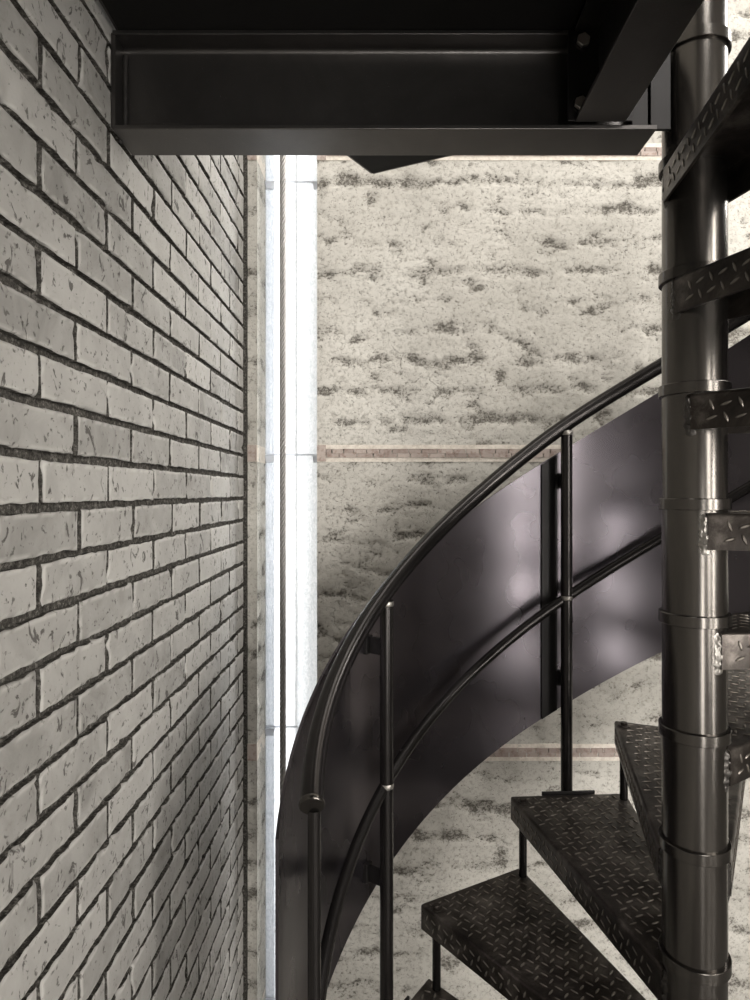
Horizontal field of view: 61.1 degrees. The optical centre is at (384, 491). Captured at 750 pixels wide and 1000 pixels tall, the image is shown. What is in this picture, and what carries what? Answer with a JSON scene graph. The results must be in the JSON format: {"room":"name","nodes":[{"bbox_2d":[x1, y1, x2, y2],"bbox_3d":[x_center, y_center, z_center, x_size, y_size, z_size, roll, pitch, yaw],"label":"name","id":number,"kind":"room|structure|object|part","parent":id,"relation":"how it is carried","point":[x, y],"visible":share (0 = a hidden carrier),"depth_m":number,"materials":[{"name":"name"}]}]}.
{"room":"spiral staircase","nodes":[
{"label":"spiral staircase","id":0,"kind":"room"},
{"bbox_2d":[0,0,247,999],"bbox_3d":[-0.695,-0.633,-0.125,0.409,5.200,5.350,0,0,0],"label":"wall","id":1,"kind":"structure","parent":0,"point":[124,275],"depth_m":1.16,"materials":[{"name":"grey brick"}]},
{"bbox_2d":[111,30,670,154],"bbox_3d":[0.014,-0.747,1.198,1.024,0.184,0.091,0,0,0],"label":"steel beam","id":2,"kind":"structure","parent":1,"relation":"attached to","point":[174,92],"depth_m":1.20,"materials":[{"name":"black metal"}]},
{"bbox_3d":[-0.494,-0.745,1.198,0.008,0.180,0.088,0,0,0],"label":"wall plate","id":3,"kind":"part","parent":2,"relation":"part of","materials":[{"name":"metal"}]},
{"bbox_2d":[568,0,703,121],"bbox_3d":[0.389,-0.753,-0.150,0.116,0.170,2.600,0,0,0],"label":"joist","id":4,"kind":"object","parent":2,"relation":"attached to","point":[616,48],"visible":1,"depth_m":1.05,"materials":[{"name":"metal"}]},
{"bbox_3d":[0.389,-0.752,1.148,0.116,0.164,0.004,0,0,0],"label":"plate","id":5,"kind":"part","parent":4,"relation":"part of","materials":[{"name":"black metal"}]},
{"bbox_2d":[99,0,585,173],"bbox_3d":[0.028,-0.864,0.038,1.034,0.051,3.276,0,0,0],"label":"landing","id":6,"kind":"structure","parent":0,"point":[123,14],"depth_m":1.12,"materials":[{"name":"black paint"}]},
{"bbox_3d":[-0.022,-0.844,-0.184,0.924,0.008,2.832,0,0,0],"label":"floor plate","id":7,"kind":"part","parent":6,"relation":"part of","materials":[{"name":"black paint"}]},
{"bbox_3d":[0.122,-0.843,1.466,0.844,0.008,0.412,0,0,0],"label":"fan plate","id":8,"kind":"part","parent":6,"relation":"part of","materials":[{"name":"black paint"}]},
{"bbox_2d":[247,0,749,999],"bbox_3d":[1.000,-0.633,2.499,3.799,5.200,0.502,0,0,0],"label":"wall","id":9,"kind":"structure","parent":0,"point":[460,302],"depth_m":2.25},
{"bbox_2d":[265,155,316,999],"bbox_3d":[-0.347,-0.643,2.418,0.208,5.180,0.064,0,0,0],"label":"window","id":10,"kind":"structure","parent":9,"relation":"in","point":[301,170],"depth_m":2.40,"materials":[{"name":"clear glass"}]},
{"bbox_3d":[-0.347,1.401,2.400,0.208,1.025,0.002,0,0,0],"label":"glass pane","id":11,"kind":"part","parent":10,"relation":"part of","materials":[{"name":"white glass"}]},
{"bbox_3d":[-0.347,-0.656,2.400,0.208,1.028,0.002,0,0,0],"label":"glass pane","id":12,"kind":"part","parent":10,"relation":"part of","materials":[{"name":"white glass"}]},
{"bbox_3d":[-0.347,-1.686,2.400,0.208,1.025,0.002,0,0,0],"label":"glass pane","id":13,"kind":"part","parent":10,"relation":"part of","materials":[{"name":"white glass"}]},
{"bbox_3d":[-0.347,0.373,2.400,0.208,1.025,0.002,0,0,0],"label":"glass pane","id":14,"kind":"part","parent":10,"relation":"part of","materials":[{"name":"white glass"}]},
{"bbox_2d":[247,445,560,463],"bbox_3d":[1.206,-0.137,2.322,3.387,0.060,0.154,0,0,0],"label":"trim","id":15,"kind":"structure","parent":9,"relation":"attached to","point":[352,453],"depth_m":2.25,"materials":[{"name":"stone"}]},
{"bbox_2d":[247,731,619,760],"bbox_3d":[1.206,0.922,2.322,3.387,0.060,0.154,0,0,0],"label":"trim","id":16,"kind":"structure","parent":9,"relation":"attached to","point":[253,750],"depth_m":2.25,"materials":[{"name":"stone"}]},
{"bbox_2d":[247,143,661,179],"bbox_3d":[1.206,-1.205,2.322,3.387,0.060,0.154,0,0,0],"label":"trim","id":17,"kind":"structure","parent":9,"relation":"attached to","point":[651,152],"depth_m":2.25,"materials":[{"name":"stone"}]},
{"bbox_3d":[1.101,2.067,-0.125,3.999,0.200,5.750,0,0,0],"label":"floor","id":18,"kind":"structure","parent":0,"visible":0},
{"bbox_2d":[275,0,749,999],"bbox_3d":[0.583,0.298,1.238,1.566,3.355,1.485,0,0,0],"label":"spiral staircase","id":19,"kind":"structure","parent":18,"relation":"on","point":[629,544],"depth_m":1.56,"materials":[{"name":"metal"}]},
{"bbox_3d":[0.138,1.225,1.701,0.023,0.208,0.023,0,0,-29],"label":"spacer rod","id":20,"kind":"part","parent":19,"relation":"part of","materials":[{"name":"metal"}]},
{"bbox_3d":[0.643,0.121,1.476,1.566,2.495,0.996,0,0,12],"label":"panel","id":21,"kind":"part","parent":19,"relation":"part of","materials":[{"name":"metal"}]},
{"bbox_3d":[0.401,1.010,1.844,0.023,0.208,0.023,0,0,-3],"label":"spacer rod","id":22,"kind":"part","parent":19,"relation":"part of","materials":[{"name":"metal"}]},
{"bbox_3d":[0.636,-0.285,1.444,1.474,1.712,0.970,0,0,12],"label":"handrail","id":23,"kind":"part","parent":19,"relation":"part of","materials":[{"name":"metal"}]},
{"bbox_3d":[0.583,0.252,1.378,1.461,1.931,1.098,0,0,0],"label":"rail","id":24,"kind":"part","parent":19,"relation":"part of","materials":[{"name":"metal"}]},
{"bbox_3d":[0.546,0.924,1.894,0.160,0.064,0.006,0,0,-3],"label":"mounting plate","id":25,"kind":"part","parent":19,"relation":"part of","materials":[{"name":"black metal"}]},
{"bbox_3d":[0.699,0.794,1.859,0.023,0.208,0.023,0,0,23],"label":"spacer rod","id":26,"kind":"part","parent":19,"relation":"part of","materials":[{"name":"metal"}]},
{"bbox_3d":[1.101,-3.333,-0.125,3.999,0.200,5.750,0,0,0],"label":"ceiling","id":27,"kind":"structure","parent":0,"visible":0},
{"bbox_2d":[280,155,285,798],"bbox_3d":[-0.341,-0.633,2.120,0.022,5.201,0.022,0,0,0],"label":"rope","id":28,"kind":"object","parent":27,"relation":"hanging from","point":[282,157],"visible":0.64,"depth_m":2.11,"materials":[{"name":"fabric"}]}
]}

